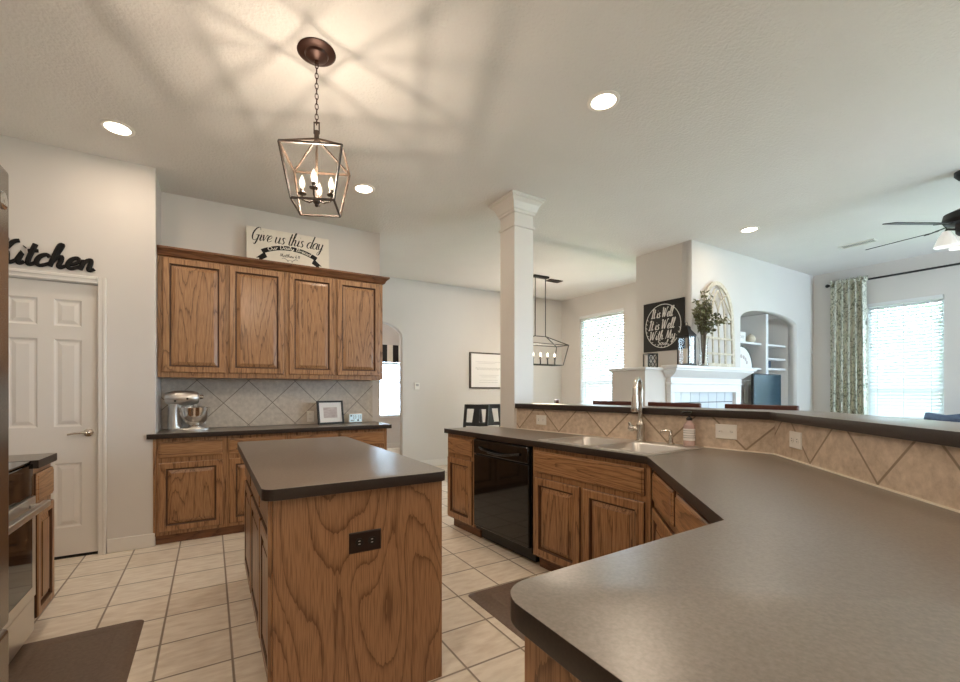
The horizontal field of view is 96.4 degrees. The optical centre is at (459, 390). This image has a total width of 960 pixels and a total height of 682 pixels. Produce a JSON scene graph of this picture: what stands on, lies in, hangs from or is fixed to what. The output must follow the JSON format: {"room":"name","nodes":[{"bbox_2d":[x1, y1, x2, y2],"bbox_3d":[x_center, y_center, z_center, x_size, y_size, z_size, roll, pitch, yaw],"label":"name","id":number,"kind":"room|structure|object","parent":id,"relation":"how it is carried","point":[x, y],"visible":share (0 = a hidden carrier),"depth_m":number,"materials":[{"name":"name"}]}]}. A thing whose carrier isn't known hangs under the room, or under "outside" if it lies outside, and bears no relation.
{"room":"kitchen","nodes":[
{"label":"kitchen","id":0,"kind":"room"},
{"bbox_2d":[0,135,156,544],"bbox_3d":[-2.973,-0.278,3.280,1.060,3.085,0.120,0,0,-30],"label":"wall","id":1,"kind":"structure","parent":0,"point":[103,210],"depth_m":3.36,"materials":[{"name":"paint"}]},
{"bbox_2d":[9,239,95,272],"bbox_3d":[-3.047,-1.007,3.155,0.566,0.201,0.014,0,0,-30],"label":"word sign","id":2,"kind":"object","parent":1,"relation":"attached to","point":[59,248],"visible":0.88,"depth_m":3.17,"materials":[{"name":"black metal"}]},
{"bbox_2d":[9,277,97,556],"bbox_3d":[-3.071,0.213,3.169,0.616,2.060,0.092,0,0,-30],"label":"door","id":3,"kind":"structure","parent":1,"relation":"in","point":[53,326],"depth_m":3.23,"materials":[{"name":"white paint"}]},
{"bbox_2d":[9,268,106,554],"bbox_3d":[-3.034,0.194,3.157,0.675,2.143,0.030,0,0,-30],"label":"door frame","id":4,"kind":"structure","parent":1,"relation":"attached to","point":[102,282],"depth_m":3.30,"materials":[{"name":"white paint"}]},
{"bbox_2d":[106,533,154,553],"bbox_3d":[-2.616,1.210,3.409,0.308,0.110,0.014,0,0,-30],"label":"baseboard","id":5,"kind":"structure","parent":1,"relation":"attached to","point":[114,545],"depth_m":3.40,"materials":[{"name":"white paint"}]},
{"bbox_2d":[157,177,160,431],"bbox_3d":[-2.688,-0.278,3.723,0.120,3.085,0.360,0,0,-30],"label":"wall","id":6,"kind":"structure","parent":0,"point":[158,185],"depth_m":3.71,"materials":[{"name":"paint"}]},
{"bbox_2d":[161,192,379,427],"bbox_3d":[-2.368,-0.278,4.187,3.260,3.085,0.120,0,0,-30],"label":"wall","id":7,"kind":"structure","parent":0,"point":[186,222],"depth_m":4.24,"materials":[{"name":"paint"}]},
{"bbox_2d":[157,255,285,379],"bbox_3d":[-2.193,-0.641,4.002,1.012,1.048,0.351,0,0,-30],"label":"upper cabinet","id":8,"kind":"object","parent":7,"relation":"attached to","point":[215,320],"visible":1,"depth_m":3.83,"materials":[{"name":"brown wood"}]},
{"bbox_2d":[161,378,372,428],"bbox_3d":[-1.863,0.117,4.405,1.988,0.461,0.012,0,0,-30],"label":"wall tile","id":9,"kind":"structure","parent":7,"relation":"attached to","point":[232,402],"depth_m":4.35,"materials":[{"name":"beige tile"}]},
{"bbox_2d":[307,411,313,421],"bbox_3d":[-1.590,0.270,4.551,0.072,0.115,0.008,0,0,-30],"label":"outlet","id":10,"kind":"object","parent":9,"relation":"attached to","point":[310,414],"visible":1,"depth_m":4.55,"materials":[{"name":"white plastic"}]},
{"bbox_2d":[281,272,382,380],"bbox_3d":[-1.333,-0.641,4.502,0.976,1.048,0.351,0,0,-30],"label":"upper cabinet","id":11,"kind":"object","parent":7,"relation":"attached to","point":[334,327],"visible":0.91,"depth_m":4.33,"materials":[{"name":"brown wood"}]},
{"bbox_2d":[157,245,389,284],"bbox_3d":[-1.734,-1.181,4.245,2.048,0.072,0.392,0,0,-30],"label":"crown molding","id":12,"kind":"structure","parent":11,"relation":"attached to","point":[162,250],"depth_m":4.00,"materials":[{"name":"brown wood"}]},
{"bbox_2d":[246,225,328,268],"bbox_3d":[-1.735,-1.419,4.362,0.785,0.404,0.046,0,0,-30],"label":"wooden sign","id":13,"kind":"object","parent":12,"relation":"on","point":[261,243],"visible":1,"depth_m":4.34,"materials":[{"name":"white wood"}]},
{"bbox_2d":[280,254,299,261],"bbox_3d":[-1.725,-1.348,4.350,0.191,0.083,0.010,0,0,-30],"label":"print","id":14,"kind":"object","parent":13,"relation":"attached to","point":[283,257],"depth_m":4.35,"materials":[{"name":"black"}]},
{"bbox_2d":[23,447,550,681],"bbox_3d":[1.473,1.315,4.328,10.100,0.100,12.400,0,0,-30],"label":"floor","id":15,"kind":"structure","parent":0,"point":[192,598],"depth_m":2.48,"materials":[{"name":"tile"}]},
{"bbox_2d":[0,165,8,681],"bbox_3d":[-1.338,0.337,0.497,1.027,1.816,0.915,0,0,-30],"label":"refrigerator","id":16,"kind":"object","parent":15,"relation":"on","point":[4,177],"visible":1,"depth_m":1.09,"materials":[{"name":"silver metal"}]},
{"bbox_2d":[2,461,50,662],"bbox_3d":[-2.202,0.797,1.676,0.720,0.936,0.763,0,0,-30],"label":"range","id":17,"kind":"object","parent":15,"relation":"on","point":[23,508],"visible":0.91,"depth_m":2.00,"materials":[{"name":"silver metal"}]},
{"bbox_2d":[9,461,30,471],"bbox_3d":[-2.236,0.358,1.657,0.642,0.014,0.763,0,0,-30],"label":"cooktop","id":18,"kind":"object","parent":17,"relation":"in","point":[13,466],"depth_m":2.05,"materials":[{"name":"black"}]},
{"bbox_2d":[31,463,53,619],"bbox_3d":[-2.494,0.829,2.122,0.664,0.872,0.287,0,0,-30],"label":"base cabinet","id":19,"kind":"object","parent":15,"relation":"on","point":[43,477],"visible":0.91,"depth_m":2.26,"materials":[{"name":"brown wood"}]},
{"bbox_2d":[9,453,56,468],"bbox_3d":[-2.496,0.371,2.130,0.668,0.042,0.301,0,0,-30],"label":"countertop","id":20,"kind":"structure","parent":19,"relation":"on","point":[38,460],"depth_m":2.25,"materials":[{"name":"laminate"}]},
{"bbox_2d":[54,551,97,559],"bbox_3d":[-3.102,1.262,3.222,0.624,0.006,0.090,0,0,-30],"label":"threshold","id":21,"kind":"object","parent":15,"relation":"on","point":[94,552],"depth_m":3.28,"materials":[{"name":"black metal"}]},
{"bbox_2d":[9,620,143,681],"bbox_3d":[-1.726,1.256,1.822,0.520,0.018,0.985,0,0,-30],"label":"floor mat","id":22,"kind":"object","parent":15,"relation":"on","point":[103,654],"visible":0.82,"depth_m":2.01,"materials":[{"name":"fabric"}]},
{"bbox_2d":[153,433,286,544],"bbox_3d":[-2.171,0.829,3.939,1.020,0.872,0.481,0,0,-30],"label":"base cabinet","id":23,"kind":"object","parent":15,"relation":"on","point":[199,482],"visible":0.8,"depth_m":3.64,"materials":[{"name":"brown wood"}]},
{"bbox_2d":[146,421,391,439],"bbox_3d":[-1.742,0.369,4.177,2.082,0.040,0.502,0,0,-30],"label":"countertop","id":24,"kind":"structure","parent":23,"relation":"on","point":[296,428],"depth_m":3.99,"materials":[{"name":"laminate"}]},
{"bbox_2d":[164,391,210,430],"bbox_3d":[-2.400,0.172,3.792,0.259,0.352,0.342,0,0,37],"label":"stand mixer","id":25,"kind":"object","parent":24,"relation":"on","point":[194,416],"visible":1,"depth_m":3.73,"materials":[{"name":"silver metal"}]},
{"bbox_2d":[178,407,210,427],"bbox_3d":[-2.372,0.234,3.826,0.253,0.181,0.253,0,0,-25],"label":"bowl","id":26,"kind":"object","parent":25,"relation":"on","point":[193,417],"depth_m":3.75,"materials":[{"name":"silver metal"}]},
{"bbox_2d":[316,401,343,424],"bbox_3d":[-1.386,0.225,4.540,0.285,0.245,0.124,0,0,-42],"label":"picture frame","id":27,"kind":"object","parent":24,"relation":"on","point":[328,412],"visible":1,"depth_m":4.51,"materials":[{"name":"black"}]},
{"bbox_2d":[323,407,336,417],"bbox_3d":[-1.365,0.227,4.513,0.150,0.109,0.018,0,0,-42],"label":"print","id":28,"kind":"object","parent":27,"relation":"attached to","point":[328,412],"depth_m":4.51},
{"bbox_2d":[348,413,361,422],"bbox_3d":[-1.150,0.297,4.700,0.155,0.102,0.034,0,0,-36],"label":"digital clock","id":29,"kind":"object","parent":24,"relation":"on","point":[355,417],"visible":1,"depth_m":4.69,"materials":[{"name":"white plastic"}]},
{"bbox_2d":[287,428,386,449],"bbox_3d":[-1.304,0.829,4.443,0.984,0.872,0.481,0,0,-30],"label":"base cabinet","id":30,"kind":"object","parent":15,"relation":"on","point":[375,437],"visible":0.17,"depth_m":4.33,"materials":[{"name":"brown wood"}]},
{"bbox_2d":[245,466,441,681],"bbox_3d":[-0.780,0.829,2.399,0.706,0.872,1.568,0,0,-30],"label":"kitchen island","id":31,"kind":"object","parent":15,"relation":"on","point":[323,612],"visible":0.78,"depth_m":1.73,"materials":[{"name":"brown wood"}]},
{"bbox_2d":[237,436,444,500],"bbox_3d":[-0.789,0.370,2.407,0.743,0.042,1.665,0,0,-30],"label":"island countertop","id":32,"kind":"structure","parent":31,"relation":"on","point":[285,469],"depth_m":1.93,"materials":[{"name":"laminate"}]},
{"bbox_2d":[349,528,380,553],"bbox_3d":[-0.379,0.603,1.720,0.132,0.082,0.008,0,0,-30],"label":"outlet","id":33,"kind":"object","parent":31,"relation":"attached to","point":[367,540],"visible":1,"depth_m":1.72,"materials":[{"name":"black plastic"}]},
{"bbox_2d":[355,538,362,546],"bbox_3d":[-0.400,0.603,1.705,0.033,0.033,0.002,0,0,-30],"label":"receptacle","id":34,"kind":"object","parent":33,"relation":"attached to","point":[358,541],"depth_m":1.70,"materials":[{"name":"grey plastic"}]},
{"bbox_2d":[368,536,375,543],"bbox_3d":[-0.355,0.603,1.731,0.033,0.033,0.002,0,0,-30],"label":"receptacle","id":35,"kind":"object","parent":33,"relation":"attached to","point":[371,539],"depth_m":1.73,"materials":[{"name":"grey plastic"}]},
{"bbox_2d":[448,434,481,537],"bbox_3d":[0.205,0.829,3.965,0.519,0.872,0.420,0,0,-34],"label":"base cabinet","id":36,"kind":"object","parent":15,"relation":"on","point":[461,453],"visible":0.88,"depth_m":3.80,"materials":[{"name":"brown wood"}]},
{"bbox_2d":[444,426,959,681],"bbox_3d":[0.860,0.370,2.265,1.761,0.042,4.135,0,0,-4],"label":"countertop","id":37,"kind":"structure","parent":36,"relation":"on","point":[800,572],"depth_m":0.75,"materials":[{"name":"laminate"}]},
{"bbox_2d":[538,435,703,474],"bbox_3d":[1.025,0.437,2.827,0.594,0.187,0.867,0,0,-34],"label":"sink","id":38,"kind":"object","parent":37,"relation":"in","point":[649,448],"visible":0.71,"depth_m":2.83,"materials":[{"name":"silver metal"}]},
{"bbox_2d":[660,429,674,444],"bbox_3d":[1.338,0.294,2.760,0.091,0.098,0.044,0,0,-10],"label":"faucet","id":39,"kind":"object","parent":38,"relation":"on","point":[670,442],"visible":1,"depth_m":2.76,"materials":[{"name":"silver metal"}]},
{"bbox_2d":[681,411,694,445],"bbox_3d":[1.430,0.234,2.678,0.079,0.217,0.068,0,0,-30],"label":"soap bottle","id":40,"kind":"object","parent":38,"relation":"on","point":[689,427],"visible":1,"depth_m":2.66,"materials":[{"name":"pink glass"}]},
{"bbox_2d":[628,377,645,441],"bbox_3d":[1.197,0.123,2.877,0.114,0.440,0.200,0,0,14],"label":"faucet","id":41,"kind":"object","parent":37,"relation":"on","point":[637,401],"visible":1,"depth_m":2.91,"materials":[{"name":"silver metal"}]},
{"bbox_2d":[500,426,959,512],"bbox_3d":[1.254,0.346,2.462,0.893,0.006,3.730,0,0,-13],"label":"trim","id":42,"kind":"structure","parent":37,"relation":"on","point":[840,474],"depth_m":1.75,"materials":[{"name":"beige"}]},
{"bbox_2d":[463,404,489,426],"bbox_3d":[0.142,0.738,6.468,0.440,1.055,0.522,0,0,32],"label":"dining chair","id":43,"kind":"object","parent":15,"relation":"on","point":[476,415],"visible":0.41,"depth_m":6.65,"materials":[{"name":"black wood"}]},
{"bbox_2d":[479,404,499,426],"bbox_3d":[0.597,0.738,6.643,0.440,1.055,0.522,0,0,-34],"label":"dining chair","id":44,"kind":"object","parent":15,"relation":"on","point":[491,419],"visible":0.25,"depth_m":6.83,"materials":[{"name":"black wood"}]},
{"bbox_2d":[468,577,529,640],"bbox_3d":[0.455,1.256,2.449,0.510,0.018,0.775,0,0,-30],"label":"floor mat","id":45,"kind":"object","parent":15,"relation":"on","point":[495,600],"visible":0.28,"depth_m":2.54,"materials":[{"name":"brown plastic"}]},
{"bbox_2d":[474,438,538,561],"bbox_3d":[0.503,0.823,3.478,0.565,0.845,0.680,0,0,-34],"label":"dishwasher","id":46,"kind":"object","parent":15,"relation":"on","point":[503,471],"visible":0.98,"depth_m":3.29,"materials":[{"name":"black"}]},
{"bbox_2d":[488,189,545,428],"bbox_3d":[0.547,-0.277,4.134,0.394,3.084,0.394,0,0,-30],"label":"column","id":47,"kind":"structure","parent":15,"relation":"on","point":[515,210],"depth_m":4.05,"materials":[{"name":"white paint"}]},
{"bbox_2d":[525,636,580,681],"bbox_3d":[0.502,0.829,0.619,0.550,0.872,0.605,0,0,-30],"label":"base cabinet","id":48,"kind":"object","parent":15,"relation":"on","point":[539,666],"visible":0.02,"depth_m":0.70,"materials":[{"name":"brown wood"}]},
{"bbox_2d":[533,447,653,570],"bbox_3d":[0.952,0.829,2.801,0.469,0.872,0.905,0,0,-34],"label":"base cabinet","id":49,"kind":"object","parent":15,"relation":"on","point":[586,507],"visible":0.7,"depth_m":2.65,"materials":[{"name":"brown wood"}]},
{"bbox_2d":[593,401,630,405],"bbox_3d":[1.485,0.676,3.826,0.435,1.178,0.420,0,0,-30],"label":"bar stool","id":50,"kind":"object","parent":15,"relation":"on","point":[594,402],"visible":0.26,"depth_m":3.69,"materials":[{"name":"black wood"}]},
{"bbox_2d":[648,402,700,407],"bbox_3d":[1.772,0.676,3.334,0.435,1.178,0.420,0,0,-30],"label":"bar stool","id":51,"kind":"object","parent":15,"relation":"on","point":[664,404],"visible":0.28,"depth_m":3.20,"materials":[{"name":"black wood"}]},
{"bbox_2d":[652,471,711,540],"bbox_3d":[1.003,0.829,1.705,0.269,0.872,1.090,0,0,14],"label":"base cabinet","id":52,"kind":"object","parent":15,"relation":"on","point":[672,514],"visible":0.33,"depth_m":1.85,"materials":[{"name":"brown wood"}]},
{"bbox_2d":[661,365,756,407],"bbox_3d":[3.050,0.487,5.188,1.690,1.555,0.200,0,0,-30],"label":"fireplace mantel","id":53,"kind":"object","parent":15,"relation":"on","point":[710,386],"visible":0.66,"depth_m":5.16,"materials":[{"name":"white paint"}]},
{"bbox_2d":[676,322,696,364],"bbox_3d":[2.610,-0.544,4.938,0.156,0.505,0.156,0,0,-30],"label":"candle lantern","id":54,"kind":"object","parent":53,"relation":"on","point":[686,332],"visible":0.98,"depth_m":4.91,"materials":[{"name":"black metal"}]},
{"bbox_2d":[683,348,689,363],"bbox_3d":[2.610,-0.401,4.938,0.072,0.175,0.072,0,0,-30],"label":"candle","id":55,"kind":"object","parent":54,"relation":"in","point":[685,351],"visible":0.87,"depth_m":4.91,"materials":[{"name":"beige wax"}]},
{"bbox_2d":[698,336,708,365],"bbox_3d":[2.852,-0.461,5.021,0.120,0.340,0.120,0,0,-30],"label":"glass vase","id":56,"kind":"object","parent":53,"relation":"on","point":[703,341],"visible":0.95,"depth_m":4.98,"materials":[{"name":"white"}]},
{"bbox_2d":[692,290,730,336],"bbox_3d":[2.900,-0.745,5.033,0.763,0.848,0.246,0,0,-30],"label":"leafy branches","id":57,"kind":"object","parent":56,"relation":"in","point":[702,319],"visible":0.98,"depth_m":5.00,"materials":[{"name":"green plant"}]},
{"bbox_2d":[661,365,756,371],"bbox_3d":[3.050,-0.270,5.188,1.690,0.040,0.200,0,0,-30],"label":"shelf","id":58,"kind":"object","parent":53,"relation":"attached to","point":[686,368],"depth_m":4.94,"materials":[{"name":"white paint"}]},
{"bbox_2d":[702,281,734,366],"bbox_3d":[3.217,-0.829,5.332,0.675,1.075,0.054,0,0,-30],"label":"window frame","id":59,"kind":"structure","parent":53,"relation":"on","point":[716,283],"depth_m":5.38,"materials":[{"name":"beige wood"}]},
{"bbox_2d":[741,380,750,403],"bbox_3d":[3.936,0.555,6.213,0.874,1.420,0.420,0,0,-30],"label":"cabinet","id":60,"kind":"object","parent":15,"relation":"on","point":[746,387],"visible":0.06,"depth_m":6.02,"materials":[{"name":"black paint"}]},
{"bbox_2d":[740,314,767,379],"bbox_3d":[4.350,0.072,6.442,0.070,2.385,0.480,0,0,-30],"label":"divider","id":61,"kind":"object","parent":15,"relation":"on","point":[756,325],"visible":0.24,"depth_m":6.30,"materials":[{"name":"white paint"}]},
{"bbox_2d":[725,404,798,410],"bbox_3d":[2.069,0.676,2.824,0.435,1.178,0.420,0,0,-30],"label":"bar stool","id":62,"kind":"object","parent":15,"relation":"on","point":[732,406],"visible":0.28,"depth_m":2.68,"materials":[{"name":"black wood"}]},
{"bbox_2d":[924,412,959,421],"bbox_3d":[6.004,0.765,4.385,0.930,0.999,1.840,0,0,-30],"label":"sofa","id":63,"kind":"object","parent":15,"relation":"on","point":[928,415],"visible":0.06,"depth_m":5.17,"materials":[{"name":"blue fabric"}]},
{"bbox_3d":[4.335,0.965,5.871,1.000,0.600,0.303,0,0,-30],"label":"media cabinet","id":64,"kind":"object","parent":15,"relation":"on","visible":0},
{"bbox_2d":[751,374,780,404],"bbox_3d":[4.269,0.215,5.944,0.760,0.900,0.200,0,0,-30],"label":"screen","id":65,"kind":"object","parent":64,"relation":"on","point":[765,388],"visible":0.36,"depth_m":5.91,"materials":[{"name":"black"}]},
{"bbox_2d":[380,324,399,442],"bbox_3d":[-1.156,-0.278,9.810,4.730,3.085,0.120,0,0,-30],"label":"wall","id":66,"kind":"structure","parent":0,"point":[390,335],"depth_m":9.53,"materials":[{"name":"paint"}]},
{"bbox_2d":[380,382,399,417],"bbox_3d":[-1.648,-0.174,9.492,0.920,1.522,0.135,0,0,-30],"label":"window","id":67,"kind":"structure","parent":66,"relation":"in","point":[396,382],"depth_m":9.51,"materials":[{"name":"white paint"}]},
{"bbox_2d":[380,362,399,416],"bbox_3d":[-1.647,-0.036,9.489,0.848,1.194,0.051,0,0,-30],"label":"window blind","id":68,"kind":"object","parent":67,"relation":"attached to","point":[386,386],"visible":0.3,"depth_m":9.54,"materials":[{"name":"white paint"}]},
{"bbox_2d":[383,345,399,362],"bbox_3d":[-1.612,-0.825,9.429,1.059,0.380,0.060,0,0,-30],"label":"valance","id":69,"kind":"object","parent":66,"relation":"attached to","point":[391,353],"visible":0.3,"depth_m":9.45,"materials":[{"name":"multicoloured fabric"}]},
{"bbox_2d":[387,442,399,447],"bbox_3d":[-1.153,1.210,9.734,4.400,0.110,0.014,0,0,-30],"label":"baseboard","id":70,"kind":"structure","parent":66,"relation":"attached to","point":[389,445],"depth_m":9.53,"materials":[{"name":"white paint"}]},
{"bbox_2d":[383,276,561,460],"bbox_3d":[0.103,-0.278,7.616,4.700,3.085,0.120,0,0,-30],"label":"wall","id":71,"kind":"structure","parent":0,"point":[437,326],"depth_m":7.32,"materials":[{"name":"paint"}]},
{"bbox_2d":[420,458,447,465],"bbox_3d":[0.571,1.210,7.809,3.453,0.110,0.014,0,0,-30],"label":"baseboard","id":72,"kind":"structure","parent":71,"relation":"attached to","point":[436,462],"depth_m":7.24,"materials":[{"name":"white paint"}]},
{"bbox_2d":[469,352,499,388],"bbox_3d":[0.526,-0.367,7.774,0.820,0.645,0.030,0,0,-30],"label":"wall picture","id":73,"kind":"object","parent":71,"relation":"attached to","point":[484,368],"visible":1,"depth_m":7.72,"materials":[{"name":"beige paper"}]},
{"bbox_2d":[0,0,959,321],"bbox_3d":[1.473,-1.880,4.328,10.100,0.120,12.400,0,0,-30],"label":"ceiling","id":74,"kind":"structure","parent":0,"point":[816,125],"depth_m":2.80,"materials":[{"name":"white paint"}]},
{"bbox_2d":[99,119,134,136],"bbox_3d":[-2.366,-1.814,2.962,0.196,0.010,0.196,0,0,-30],"label":"recessed light","id":75,"kind":"object","parent":74,"relation":"in","point":[116,127],"visible":1,"depth_m":2.95,"materials":[{"name":"white plastic"}]},
{"bbox_2d":[277,37,350,217],"bbox_3d":[-0.769,-1.400,2.300,0.319,0.839,0.319,0,0,-7],"label":"pendant lantern","id":76,"kind":"object","parent":74,"relation":"hanging from","point":[317,52],"visible":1,"depth_m":2.28,"materials":[{"name":"brown metal"}]},
{"bbox_2d":[353,183,374,193],"bbox_3d":[-0.863,-1.814,3.848,0.196,0.010,0.196,0,0,-30],"label":"recessed light","id":77,"kind":"object","parent":74,"relation":"in","point":[363,188],"visible":1,"depth_m":3.83,"materials":[{"name":"white plastic"}]},
{"bbox_2d":[533,274,568,365],"bbox_3d":[1.272,-1.114,6.780,0.956,1.410,0.296,0,0,-30],"label":"chandelier","id":78,"kind":"object","parent":74,"relation":"hanging from","point":[535,276],"visible":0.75,"depth_m":6.83,"materials":[{"name":"black metal"}]},
{"bbox_2d":[587,90,619,111],"bbox_3d":[0.900,-1.814,2.688,0.196,0.010,0.196,0,0,-30],"label":"recessed light","id":79,"kind":"object","parent":74,"relation":"in","point":[605,100],"visible":1,"depth_m":2.68,"materials":[{"name":"white glass"}]},
{"bbox_2d":[739,226,759,232],"bbox_3d":[3.256,-1.814,4.822,0.196,0.010,0.196,0,0,-30],"label":"recessed light","id":80,"kind":"object","parent":74,"relation":"in","point":[751,228],"visible":1,"depth_m":4.81,"materials":[{"name":"white glass"}]},
{"bbox_2d":[838,238,877,248],"bbox_3d":[4.907,-1.815,5.286,0.140,0.010,0.340,0,0,-30],"label":"ceiling vent","id":81,"kind":"object","parent":74,"relation":"in","point":[873,239],"visible":1,"depth_m":5.28,"materials":[{"name":"white plastic"}]},
{"bbox_2d":[866,170,959,250],"bbox_3d":[4.207,-1.517,3.571,1.275,0.604,1.289,0,0,-30],"label":"ceiling fan","id":82,"kind":"object","parent":74,"relation":"hanging from","point":[950,221],"visible":1,"depth_m":3.56,"materials":[{"name":"black metal"}]},
{"bbox_2d":[562,282,635,403],"bbox_3d":[2.807,-0.278,7.523,0.120,3.085,2.760,0,0,-30],"label":"wall","id":83,"kind":"structure","parent":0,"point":[624,296],"depth_m":8.24,"materials":[{"name":"paint"}]},
{"bbox_2d":[580,308,623,403],"bbox_3d":[2.586,-0.516,7.843,0.051,1.834,1.013,0,0,-30],"label":"window blind","id":84,"kind":"object","parent":83,"relation":"attached to","point":[599,390],"visible":0.78,"depth_m":7.84,"materials":[{"name":"white paint"}]},
{"bbox_2d":[612,370,665,405],"bbox_3d":[2.298,0.515,5.127,0.870,1.500,0.450,0,0,-30],"label":"wall ledge","id":85,"kind":"object","parent":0,"point":[653,381],"visible":0.29,"depth_m":4.86,"materials":[{"name":"paint"}]},
{"bbox_2d":[609,367,663,370],"bbox_3d":[2.288,-0.250,5.115,0.900,0.030,0.500,0,0,-30],"label":"trim ledge","id":86,"kind":"object","parent":85,"relation":"on","point":[632,368],"visible":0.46,"depth_m":4.80,"materials":[{"name":"white paint"}]},
{"bbox_2d":[643,353,657,366],"bbox_3d":[2.322,-0.360,5.227,0.130,0.190,0.112,0,0,-10],"label":"holder","id":87,"kind":"object","parent":86,"relation":"on","point":[650,358],"visible":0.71,"depth_m":5.20,"materials":[{"name":"black"}]},
{"bbox_2d":[636,243,777,366],"bbox_3d":[3.728,-0.278,6.219,2.700,3.085,0.660,0,0,-30],"label":"wall","id":88,"kind":"structure","parent":0,"point":[659,272],"depth_m":5.56,"materials":[{"name":"paint"}]},
{"bbox_2d":[644,297,684,352],"bbox_3d":[2.592,-0.828,5.463,0.022,0.635,0.565,0,0,-30],"label":"wall sign","id":89,"kind":"object","parent":88,"relation":"attached to","point":[663,320],"visible":1,"depth_m":5.45,"materials":[{"name":"black wood"}]},
{"bbox_2d":[682,240,812,410],"bbox_3d":[4.213,-0.278,6.051,3.370,3.085,0.120,0,0,-30],"label":"wall","id":90,"kind":"structure","parent":0,"point":[752,284],"depth_m":5.88,"materials":[{"name":"paint"}]},
{"bbox_2d":[768,319,787,404],"bbox_3d":[4.999,-0.278,6.838,0.120,3.085,0.450,0,0,-30],"label":"wall","id":91,"kind":"structure","parent":0,"point":[777,329],"depth_m":6.70,"materials":[{"name":"paint"}]},
{"bbox_2d":[813,250,959,414],"bbox_3d":[7.220,-0.278,4.115,0.120,3.085,6.250,0,0,-30],"label":"wall","id":92,"kind":"structure","parent":0,"point":[945,280],"depth_m":5.90,"materials":[{"name":"paint"}]},
{"bbox_2d":[825,263,959,287],"bbox_3d":[6.423,-1.607,5.260,0.106,0.052,3.112,0,0,-30],"label":"curtain rod","id":93,"kind":"object","parent":92,"relation":"attached to","point":[954,264],"visible":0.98,"depth_m":5.76,"materials":[{"name":"black metal"}]},
{"bbox_2d":[830,275,867,414],"bbox_3d":[5.716,-0.216,6.316,0.120,2.903,0.453,0,0,-30],"label":"curtain","id":94,"kind":"object","parent":93,"relation":"hanging from","point":[848,297],"visible":0.8,"depth_m":6.29,"materials":[{"name":"fabric"}]},
{"bbox_2d":[868,300,943,416],"bbox_3d":[6.137,-0.429,5.921,0.135,1.672,0.820,0,0,-30],"label":"window","id":95,"kind":"structure","parent":92,"relation":"in","point":[943,300],"depth_m":6.24,"materials":[{"name":"white paint"}]},
{"bbox_2d":[868,294,943,418],"bbox_3d":[6.135,-0.441,5.919,0.051,1.644,0.748,0,0,-30],"label":"window blind","id":96,"kind":"object","parent":95,"relation":"attached to","point":[932,390],"visible":0.97,"depth_m":5.89,"materials":[{"name":"white paint"}]},
{"bbox_3d":[1.009,0.712,2.426,1.447,1.105,3.668,0,0,-30],"label":"wall","id":97,"kind":"structure","parent":0,"visible":0},
{"bbox_2d":[517,408,774,452],"bbox_3d":[1.070,0.254,3.273,0.012,0.186,2.254,0,0,-37],"label":"tile","id":98,"kind":"structure","parent":97,"relation":"attached to","point":[758,435],"depth_m":2.91,"materials":[{"name":"beige tile"}]},
{"bbox_2d":[536,415,545,424],"bbox_3d":[0.708,0.253,3.743,0.008,0.083,0.115,0,0,-37],"label":"outlet","id":99,"kind":"object","parent":98,"relation":"attached to","point":[540,419],"visible":1,"depth_m":3.74,"materials":[{"name":"white plastic"}]},
{"bbox_2d":[715,424,736,439],"bbox_3d":[1.583,0.243,2.556,0.017,0.087,0.116,0,0,-37],"label":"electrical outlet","id":100,"kind":"object","parent":98,"relation":"attached to","point":[722,431],"visible":1,"depth_m":2.56,"materials":[{"name":"white plastic"}]},
{"bbox_2d":[515,403,959,447],"bbox_3d":[1.453,0.137,2.378,1.193,0.045,3.766,0,0,-12],"label":"countertop","id":101,"kind":"structure","parent":97,"relation":"on","point":[945,433],"depth_m":1.90,"materials":[{"name":"laminate"}]},
{"bbox_2d":[789,431,801,449],"bbox_3d":[1.672,0.245,2.138,0.008,0.083,0.118,0,0,15],"label":"outlet","id":102,"kind":"object","parent":97,"relation":"attached to","point":[795,438],"visible":1,"depth_m":2.13,"materials":[{"name":"white plastic"}]},
{"bbox_2d":[775,421,959,509],"bbox_3d":[1.502,0.254,1.454,0.012,0.186,1.881,0,0,15],"label":"tile backsplash","id":103,"kind":"structure","parent":97,"relation":"attached to","point":[930,472],"depth_m":1.53,"materials":[{"name":"beige tile"}]},
{"bbox_3d":[4.475,-0.278,6.863,2.100,3.085,0.120,0,0,-30],"label":"wall","id":104,"kind":"structure","parent":0,"visible":0},
{"bbox_2d":[740,341,760,346],"bbox_3d":[3.926,-0.685,6.230,0.874,0.030,0.420,0,0,-30],"label":"niche shelf","id":105,"kind":"object","parent":104,"relation":"attached to","point":[743,343],"visible":0.29,"depth_m":6.17,"materials":[{"name":"white paint"}]},
{"bbox_2d":[746,334,755,341],"bbox_3d":[4.273,-0.770,6.305,0.130,0.140,0.130,0,0,-30],"label":"round ornament","id":106,"kind":"object","parent":105,"relation":"on","point":[749,338],"visible":0.74,"depth_m":6.26,"materials":[{"name":"beige ceramic"}]},
{"bbox_2d":[768,344,785,348],"bbox_3d":[4.652,-0.685,6.653,0.664,0.030,0.420,0,0,-30],"label":"niche shelf","id":107,"kind":"object","parent":104,"relation":"attached to","point":[770,346],"visible":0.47,"depth_m":6.57,"materials":[{"name":"white paint"}]},
{"bbox_3d":[3.926,-0.320,6.230,0.874,0.030,0.419,0,0,-30],"label":"niche shelf","id":108,"kind":"object","parent":104,"relation":"attached to","visible":0},
{"bbox_2d":[740,345,752,367],"bbox_3d":[3.989,-0.491,6.087,0.620,0.310,0.019,0,0,-30],"label":"decor","id":109,"kind":"object","parent":108,"relation":"on","point":[745,357],"visible":0.56,"depth_m":6.14,"materials":[{"name":"white ceramic"}]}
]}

